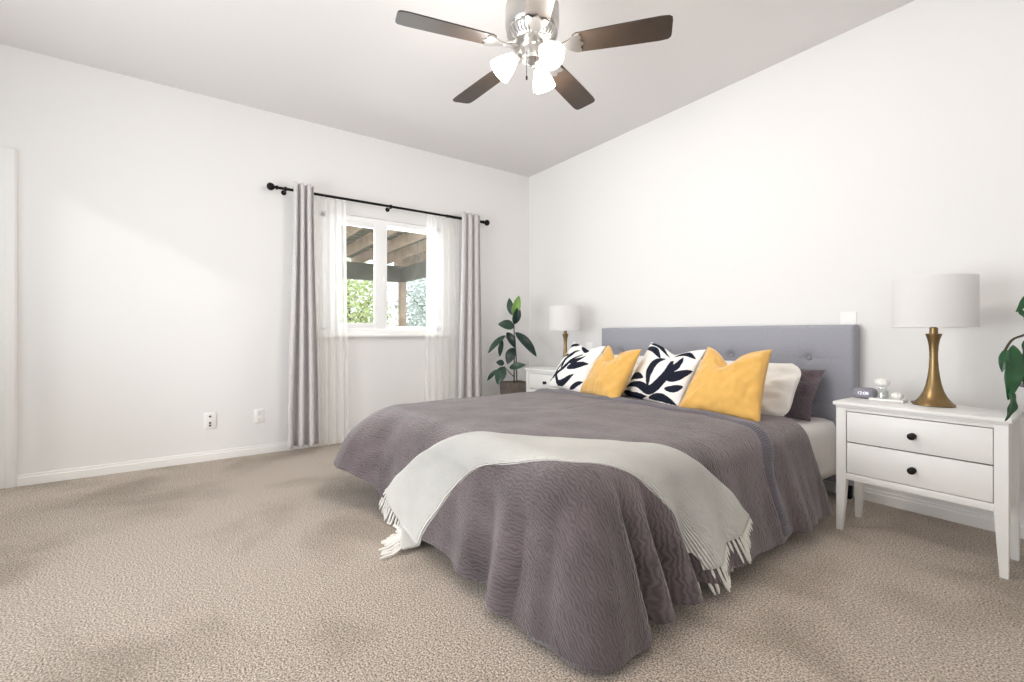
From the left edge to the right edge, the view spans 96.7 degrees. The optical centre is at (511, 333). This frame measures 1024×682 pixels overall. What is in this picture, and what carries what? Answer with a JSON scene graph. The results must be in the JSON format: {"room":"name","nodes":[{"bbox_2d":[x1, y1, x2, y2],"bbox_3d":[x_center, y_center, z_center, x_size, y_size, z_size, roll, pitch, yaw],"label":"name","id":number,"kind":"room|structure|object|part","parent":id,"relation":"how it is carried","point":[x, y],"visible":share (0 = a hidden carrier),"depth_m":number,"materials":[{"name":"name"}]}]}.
{"room":"bedroom","nodes":[
{"label":"bedroom","id":0,"kind":"room"},
{"bbox_2d":[0,44,528,474],"bbox_3d":[-2.027,-0.465,4.274,5.720,3.050,0.160,0,0,-36],"label":"wall","id":1,"kind":"structure","parent":0,"point":[154,246],"depth_m":3.70,"materials":[{"name":"white paint"}]},
{"bbox_2d":[0,148,16,488],"bbox_3d":[-3.821,-0.107,2.970,0.845,2.335,0.200,0,0,-36],"label":"door","id":2,"kind":"structure","parent":1,"relation":"in","point":[8,157],"depth_m":3.12,"materials":[{"name":"white paint"}]},
{"bbox_2d":[17,441,337,486],"bbox_3d":[-1.607,1.021,4.465,4.495,0.078,0.017,0,0,-36],"label":"baseboard","id":3,"kind":"structure","parent":1,"relation":"attached to","point":[113,468],"depth_m":3.56,"materials":[{"name":"white paint"}]},
{"bbox_2d":[204,412,215,428],"bbox_3d":[-2.528,0.726,3.809,0.084,0.135,0.016,0,0,-36],"label":"outlet","id":4,"kind":"object","parent":1,"relation":"attached to","point":[209,418],"visible":1,"depth_m":3.81,"materials":[{"name":"white plastic"}]},
{"bbox_2d":[254,409,263,422],"bbox_3d":[-2.235,0.724,4.020,0.076,0.122,0.012,0,0,-36],"label":"power outlet","id":5,"kind":"object","parent":1,"relation":"attached to","point":[258,413],"visible":1,"depth_m":4.02,"materials":[{"name":"white plastic"}]},
{"bbox_2d":[256,417,261,421],"bbox_3d":[-2.233,0.754,4.018,0.042,0.042,0.004,0,0,-36],"label":"socket","id":6,"kind":"object","parent":5,"relation":"attached to","point":[258,419],"depth_m":4.02,"materials":[{"name":"grey plastic"}]},
{"bbox_2d":[256,410,261,414],"bbox_3d":[-2.233,0.694,4.018,0.042,0.042,0.004,0,0,-36],"label":"socket","id":7,"kind":"object","parent":5,"relation":"attached to","point":[258,412],"depth_m":4.02,"materials":[{"name":"grey plastic"}]},
{"bbox_2d":[267,182,489,225],"bbox_3d":[-1.223,-1.294,4.667,2.305,0.068,0.134,0,0,-36],"label":"curtain rod","id":8,"kind":"object","parent":1,"relation":"attached to","point":[270,186],"visible":0.83,"depth_m":4.49,"materials":[{"name":"black metal"}]},
{"bbox_2d":[288,181,318,448],"bbox_3d":[-1.868,-0.170,4.079,0.266,2.350,0.132,0,0,-36],"label":"curtain","id":9,"kind":"object","parent":8,"relation":"hanging from","point":[303,393],"visible":1,"depth_m":4.08,"materials":[{"name":"fabric"}]},
{"bbox_2d":[308,196,347,446],"bbox_3d":[-1.726,-0.119,4.283,0.360,2.318,0.047,0,0,-36],"label":"sheer curtain","id":10,"kind":"object","parent":8,"relation":"hanging from","point":[329,214],"visible":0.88,"depth_m":4.30,"materials":[{"name":"white fabric"}]},
{"bbox_2d":[425,214,458,401],"bbox_3d":[-0.757,-0.119,4.974,0.420,2.318,0.045,0,0,-36],"label":"sheer curtain","id":11,"kind":"object","parent":8,"relation":"hanging from","point":[442,287],"visible":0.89,"depth_m":4.96,"materials":[{"name":"white fabric"}]},
{"bbox_2d":[459,212,481,397],"bbox_3d":[-0.465,-0.170,5.085,0.319,2.350,0.120,0,0,-36],"label":"curtain","id":12,"kind":"object","parent":8,"relation":"hanging from","point":[470,334],"visible":0.85,"depth_m":5.07,"materials":[{"name":"fabric"}]},
{"bbox_2d":[346,215,425,336],"bbox_3d":[-1.313,-0.573,4.703,1.320,1.204,0.164,0,0,-36],"label":"window","id":13,"kind":"structure","parent":1,"relation":"in","point":[379,328],"depth_m":4.68,"materials":[{"name":"white plastic"}]},
{"bbox_3d":[-1.556,-0.595,4.557,0.595,1.070,0.036,0,0,-35],"label":"sliding sash","id":14,"kind":"part","parent":13,"relation":"part of","materials":[{"name":"white plastic"}]},
{"bbox_3d":[-1.294,-0.006,4.677,1.320,0.070,0.100,0,0,-35],"label":"sill","id":15,"kind":"part","parent":13,"relation":"part of","materials":[{"name":"white paint"}]},
{"bbox_3d":[-1.122,-0.594,4.917,0.600,1.103,0.036,0,0,-35],"label":"fixed sash","id":16,"kind":"part","parent":13,"relation":"part of","materials":[{"name":"clear glass"}]},
{"bbox_2d":[0,0,914,176],"bbox_3d":[-0.413,-2.090,2.011,5.720,0.200,5.720,0,0,-36],"label":"ceiling","id":17,"kind":"structure","parent":0,"point":[346,65],"depth_m":3.25,"materials":[{"name":"white paint"}]},
{"bbox_2d":[395,0,672,109],"bbox_3d":[0.072,-1.589,2.332,1.304,0.802,1.267,0,0,-36],"label":"ceiling fan","id":18,"kind":"object","parent":17,"relation":"hanging from","point":[532,26],"visible":1,"depth_m":2.22,"materials":[{"name":"brown wood"}]},
{"bbox_3d":[-0.307,-1.440,2.148,0.467,0.032,0.137,0,0,-21],"label":"blade","id":19,"kind":"part","parent":18,"relation":"part of","materials":[{"name":"brown wood"}]},
{"bbox_3d":[-0.174,-1.440,2.646,0.137,0.032,0.467,0,0,-39],"label":"blade","id":20,"kind":"part","parent":18,"relation":"part of","materials":[{"name":"brown wood"}]},
{"bbox_3d":[-0.046,-1.347,2.301,0.134,0.137,0.122,0,0,-35],"label":"lamp shade","id":21,"kind":"part","parent":18,"relation":"part of","materials":[{"name":"white glass"}]},
{"bbox_3d":[0.072,-1.329,2.255,0.011,0.142,0.011,0,0,-35],"label":"pull chain","id":22,"kind":"part","parent":18,"relation":"part of","materials":[{"name":"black metal"}]},
{"bbox_3d":[0.126,-1.440,1.867,0.137,0.032,0.467,0,0,-3],"label":"blade","id":23,"kind":"part","parent":18,"relation":"part of","materials":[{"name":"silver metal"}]},
{"bbox_3d":[0.161,-1.347,2.441,0.135,0.137,0.122,0,0,-35],"label":"lamp shade","id":24,"kind":"part","parent":18,"relation":"part of","materials":[{"name":"white glass"}]},
{"bbox_3d":[0.170,-1.368,2.205,0.048,0.065,0.065,0,0,-35],"label":"bulb","id":25,"kind":"part","parent":18,"relation":"part of","materials":[{"name":"white glass"}]},
{"bbox_3d":[0.181,-1.347,2.188,0.123,0.137,0.137,0,0,-35],"label":"lamp shade","id":26,"kind":"part","parent":18,"relation":"part of","materials":[{"name":"white glass"}]},
{"bbox_3d":[0.341,-1.440,2.673,0.137,0.032,0.467,0,0,33],"label":"blade","id":27,"kind":"part","parent":18,"relation":"part of","materials":[{"name":"brown wood"}]},
{"bbox_3d":[0.526,-1.440,2.192,0.467,0.032,0.137,0,0,15],"label":"blade","id":28,"kind":"part","parent":18,"relation":"part of","materials":[{"name":"brown wood"}]},
{"bbox_2d":[0,443,1023,681],"bbox_3d":[-0.413,1.110,2.011,5.720,0.100,5.720,0,0,-36],"label":"floor","id":29,"kind":"structure","parent":0,"point":[266,567],"depth_m":1.78,"materials":[{"name":"carpet"}]},
{"bbox_2d":[487,296,536,394],"bbox_3d":[-0.013,0.312,5.162,0.507,1.496,0.298,0,0,-23],"label":"rubber plant","id":30,"kind":"object","parent":29,"relation":"on","point":[515,386],"visible":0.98,"depth_m":5.12,"materials":[{"name":"green plant"}]},
{"bbox_3d":[0.036,0.802,5.187,0.270,0.515,0.270,0,0,-28],"label":"pot","id":31,"kind":"part","parent":30,"relation":"part of","materials":[{"name":"brown"}]},
{"bbox_3d":[0.025,0.185,5.188,0.017,0.791,0.033,0,0,5],"label":"stem","id":32,"kind":"part","parent":30,"relation":"part of","materials":[{"name":"plant"}]},
{"bbox_2d":[525,367,559,391],"bbox_3d":[0.456,0.713,4.743,0.343,0.695,0.666,0,0,-36],"label":"nightstand","id":33,"kind":"object","parent":29,"relation":"on","point":[536,377],"visible":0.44,"depth_m":4.77,"materials":[{"name":"white paint"}]},
{"bbox_3d":[0.184,0.728,4.915,0.044,0.665,0.044,0,0,-35],"label":"leg","id":34,"kind":"part","parent":33,"relation":"part of","materials":[{"name":"white paint"}]},
{"bbox_3d":[0.350,0.403,4.668,0.022,0.022,0.552,0,0,-35],"label":"rail","id":35,"kind":"part","parent":33,"relation":"part of","materials":[{"name":"white paint"}]},
{"bbox_3d":[0.350,0.497,4.668,0.018,0.159,0.545,0,0,-35],"label":"drawer","id":36,"kind":"part","parent":33,"relation":"part of","materials":[{"name":"white paint"}]},
{"bbox_2d":[549,305,581,358],"bbox_3d":[0.555,0.038,4.728,0.334,0.652,0.334,0,0,-10],"label":"table lamp","id":37,"kind":"object","parent":33,"relation":"on","point":[565,318],"visible":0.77,"depth_m":4.59,"materials":[{"name":"white fabric"}]},
{"bbox_3d":[0.555,-0.161,4.728,0.334,0.254,0.334,0,0,-35],"label":"lamp shade","id":38,"kind":"part","parent":37,"relation":"part of","materials":[{"name":"fabric"}]},
{"bbox_2d":[602,325,858,498],"bbox_3d":[0.628,0.500,3.103,2.394,1.120,2.157,0,0,-36],"label":"headboard","id":39,"kind":"object","parent":29,"relation":"on","point":[834,349],"visible":0.3,"depth_m":3.18,"materials":[{"name":"grey fabric"}]},
{"bbox_2d":[790,417,835,479],"bbox_3d":[0.620,0.721,3.095,2.201,0.348,2.007,0,0,-36],"label":"mattress","id":40,"kind":"object","parent":39,"relation":"on","point":[821,432],"visible":0.04,"depth_m":2.82,"materials":[{"name":"white fabric"}]},
{"bbox_2d":[334,388,833,673],"bbox_3d":[0.203,0.750,2.849,2.108,0.593,2.501,0,0,-36],"label":"comforter","id":41,"kind":"object","parent":40,"relation":"on","point":[581,558],"visible":0.91,"depth_m":1.85,"materials":[{"name":"grey fabric"}]},
{"bbox_2d":[379,431,752,594],"bbox_3d":[0.085,0.760,2.096,1.992,0.590,0.597,0,0,17],"label":"throw blanket","id":42,"kind":"object","parent":41,"relation":"on","point":[708,515],"visible":0.98,"depth_m":1.95,"materials":[{"name":"white fabric"}]},
{"bbox_2d":[548,342,604,391],"bbox_3d":[0.558,0.291,4.033,0.282,0.431,0.501,0,0,-28],"label":"patterned cushion","id":43,"kind":"object","parent":41,"relation":"on","point":[574,368],"visible":0.92,"depth_m":3.93,"materials":[{"name":"white fabric"}]},
{"bbox_2d":[580,345,641,397],"bbox_3d":[0.753,0.303,3.552,0.268,0.424,0.489,0,0,-24],"label":"cushion","id":44,"kind":"object","parent":41,"relation":"on","point":[609,376],"visible":0.89,"depth_m":3.42,"materials":[{"name":"fabric"}]},
{"bbox_2d":[622,342,705,405],"bbox_3d":[1.085,0.290,3.319,0.276,0.452,0.570,0,0,-26],"label":"patterned cushion","id":45,"kind":"object","parent":41,"relation":"on","point":[661,376],"visible":0.94,"depth_m":3.21,"materials":[{"name":"white fabric"}]},
{"bbox_2d":[679,347,771,420],"bbox_3d":[1.315,0.296,2.806,0.289,0.424,0.520,0,0,-37],"label":"cushion","id":46,"kind":"object","parent":41,"relation":"on","point":[736,389],"visible":0.98,"depth_m":2.71,"materials":[{"name":"fabric"}]},
{"bbox_2d":[601,354,642,384],"bbox_3d":[0.897,0.359,3.990,0.286,0.350,0.901,0,0,-36],"label":"bed pillow","id":47,"kind":"object","parent":40,"relation":"on","point":[639,359],"visible":0.03,"depth_m":3.79,"materials":[{"name":"white fabric"}]},
{"bbox_2d":[690,360,800,415],"bbox_3d":[1.486,0.362,3.169,0.304,0.347,0.899,0,0,-36],"label":"bed pillow","id":48,"kind":"object","parent":40,"relation":"on","point":[782,379],"visible":0.19,"depth_m":2.84,"materials":[{"name":"white fabric"}]},
{"bbox_2d":[783,369,824,420],"bbox_3d":[1.665,0.386,3.248,0.240,0.307,0.921,0,0,-35],"label":"sham pillow","id":49,"kind":"object","parent":40,"relation":"on","point":[801,407],"visible":0.14,"depth_m":2.91,"materials":[{"name":"grey fabric"}]},
{"bbox_3d":[2.167,1.000,2.950,0.040,0.120,0.060,0,0,-35],"label":"headboard leg","id":50,"kind":"part","parent":39,"relation":"part of","materials":[{"name":"black metal"}]},
{"bbox_2d":[833,397,1023,579],"bbox_3d":[2.072,0.713,2.306,0.343,0.695,0.666,0,0,-36],"label":"nightstand","id":51,"kind":"object","parent":29,"relation":"on","point":[968,456],"visible":0.98,"depth_m":2.16,"materials":[{"name":"white paint"}]},
{"bbox_3d":[1.800,0.728,2.478,0.044,0.665,0.044,0,0,-35],"label":"leg","id":52,"kind":"part","parent":51,"relation":"part of","materials":[{"name":"white paint"}]},
{"bbox_3d":[2.008,0.728,2.626,0.044,0.665,0.044,0,0,-35],"label":"leg","id":53,"kind":"part","parent":51,"relation":"part of","materials":[{"name":"white paint"}]},
{"bbox_2d":[852,387,877,398],"bbox_3d":[2.013,0.335,2.596,0.088,0.058,0.119,0,0,-39],"label":"digital clock","id":54,"kind":"object","parent":51,"relation":"on","point":[860,392],"visible":0.99,"depth_m":2.57,"materials":[{"name":"grey plastic"}]},
{"bbox_2d":[869,397,907,402],"bbox_3d":[2.048,0.357,2.479,0.085,0.013,0.150,0,0,-37],"label":"tray","id":55,"kind":"object","parent":51,"relation":"on","point":[886,399],"visible":1,"depth_m":2.46,"materials":[{"name":"white ceramic"}]},
{"bbox_2d":[875,378,890,396],"bbox_3d":[2.041,0.298,2.506,0.068,0.114,0.068,0,0,35],"label":"jar","id":56,"kind":"object","parent":55,"relation":"on","point":[881,381],"visible":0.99,"depth_m":2.49,"materials":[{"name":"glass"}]},
{"bbox_3d":[2.041,0.262,2.506,0.068,0.041,0.068,0,0,-13],"label":"flower","id":57,"kind":"part","parent":56,"relation":"part of","materials":[{"name":"white ceramic"}]},
{"bbox_2d":[891,392,903,398],"bbox_3d":[2.061,0.328,2.435,0.053,0.032,0.053,0,0,-13],"label":"flower","id":58,"kind":"object","parent":55,"relation":"on","point":[895,395],"visible":1,"depth_m":2.42,"materials":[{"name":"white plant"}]},
{"bbox_3d":[1.946,0.667,2.216,0.034,0.034,0.034,0,0,-35],"label":"knob","id":59,"kind":"part","parent":51,"relation":"part of","materials":[{"name":"brown metal"}]},
{"bbox_3d":[1.946,0.500,2.216,0.034,0.034,0.034,0,0,-35],"label":"knob","id":60,"kind":"part","parent":51,"relation":"part of","materials":[{"name":"brown metal"}]},
{"bbox_3d":[1.966,0.403,2.230,0.022,0.022,0.552,0,0,-35],"label":"rail","id":61,"kind":"part","parent":51,"relation":"part of","materials":[{"name":"white paint"}]},
{"bbox_3d":[1.966,0.764,2.230,0.022,0.034,0.552,0,0,-35],"label":"rail","id":62,"kind":"part","parent":51,"relation":"part of","materials":[{"name":"white paint"}]},
{"bbox_3d":[1.966,0.663,2.230,0.018,0.160,0.545,0,0,-35],"label":"drawer","id":63,"kind":"part","parent":51,"relation":"part of","materials":[{"name":"white paint"}]},
{"bbox_3d":[1.966,0.497,2.230,0.018,0.159,0.545,0,0,-35],"label":"drawer","id":64,"kind":"part","parent":51,"relation":"part of","materials":[{"name":"white paint"}]},
{"bbox_2d":[891,274,979,407],"bbox_3d":[2.160,0.038,2.331,0.334,0.652,0.334,0,0,-10],"label":"table lamp","id":65,"kind":"object","parent":51,"relation":"on","point":[933,302],"visible":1,"depth_m":2.23,"materials":[{"name":"white fabric"}]},
{"bbox_2d":[929,327,937,333],"bbox_3d":[2.160,-0.034,2.331,0.034,0.064,0.034,0,0,-35],"label":"socket","id":66,"kind":"object","parent":65,"relation":"attached to","point":[932,330],"depth_m":2.32,"materials":[{"name":"gold metal"}]},
{"bbox_3d":[2.160,-0.161,2.331,0.334,0.254,0.334,0,0,-35],"label":"lamp shade","id":67,"kind":"part","parent":65,"relation":"part of","materials":[{"name":"fabric"}]},
{"bbox_3d":[2.146,0.728,1.992,0.044,0.665,0.044,0,0,-35],"label":"leg","id":68,"kind":"part","parent":51,"relation":"part of","materials":[{"name":"white paint"}]},
{"bbox_3d":[2.354,0.728,2.141,0.044,0.665,0.044,0,0,-35],"label":"leg","id":69,"kind":"part","parent":51,"relation":"part of","materials":[{"name":"white paint"}]},
{"bbox_3d":[2.570,0.646,1.928,0.570,0.829,0.570,0,0,-36],"label":"plant stand","id":70,"kind":"object","parent":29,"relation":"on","visible":0},
{"bbox_2d":[998,296,1023,420],"bbox_3d":[2.402,0.033,1.817,0.724,0.646,0.395,0,0,-18],"label":"plant","id":71,"kind":"object","parent":70,"relation":"on","point":[1011,360],"visible":1,"depth_m":1.87,"materials":[{"name":"green plant"}]},
{"bbox_2d":[529,0,1023,522],"bbox_3d":[1.897,-0.465,3.561,0.160,3.050,5.560,0,0,-36],"label":"wall","id":72,"kind":"structure","parent":0,"point":[797,190],"depth_m":3.08,"materials":[{"name":"white paint"}]},
{"bbox_2d":[586,342,592,349],"bbox_3d":[0.836,0.160,4.904,0.008,0.140,0.090,0,0,-36],"label":"wall plate","id":73,"kind":"object","parent":72,"relation":"attached to","point":[589,345],"visible":0.56,"depth_m":4.90,"materials":[{"name":"white plastic"}]},
{"bbox_2d":[840,312,856,324],"bbox_3d":[2.206,-0.075,2.982,0.008,0.140,0.090,0,0,-36],"label":"wall plate","id":74,"kind":"object","parent":72,"relation":"attached to","point":[846,318],"visible":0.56,"depth_m":2.98,"materials":[{"name":"white plastic"}]},
{"bbox_2d":[824,480,1023,538],"bbox_3d":[1.778,1.021,3.574,0.017,0.078,5.400,0,0,-36],"label":"baseboard","id":75,"kind":"structure","parent":72,"relation":"attached to","point":[986,522],"depth_m":2.65,"materials":[{"name":"white paint"}]},
{"label":"outside","id":76,"kind":"structure","parent":0,"visible":0},
{"bbox_3d":[-4.546,1.160,9.872,16.000,0.100,11.800,0,0,-36],"label":"ground","id":77,"kind":"structure","parent":76,"visible":0},
{"bbox_2d":[346,258,392,325],"bbox_3d":[-3.926,-0.394,10.925,2.117,3.014,2.129,0,0,-36],"label":"tree","id":78,"kind":"object","parent":77,"relation":"on","point":[363,313],"visible":0.25,"depth_m":10.64,"materials":[{"name":"green plant"}]},
{"bbox_2d":[346,225,425,325],"bbox_3d":[-3.137,-0.119,5.744,5.100,2.459,3.102,0,0,-36],"label":"pergola","id":79,"kind":"object","parent":77,"relation":"on","point":[407,250],"visible":0.15,"depth_m":7.26,"materials":[{"name":"brown wood"}]},
{"bbox_3d":[-1.915,0.105,7.941,0.110,2.010,0.110,0,0,-35],"label":"post","id":80,"kind":"part","parent":79,"relation":"part of","materials":[{"name":"brown wood"}]},
{"bbox_2d":[394,278,425,326],"bbox_3d":[-1.973,-0.339,11.718,2.146,2.905,2.171,0,0,-36],"label":"tree","id":81,"kind":"object","parent":77,"relation":"on","point":[418,306],"visible":0.24,"depth_m":11.28,"materials":[{"name":"green plant"}]}
]}

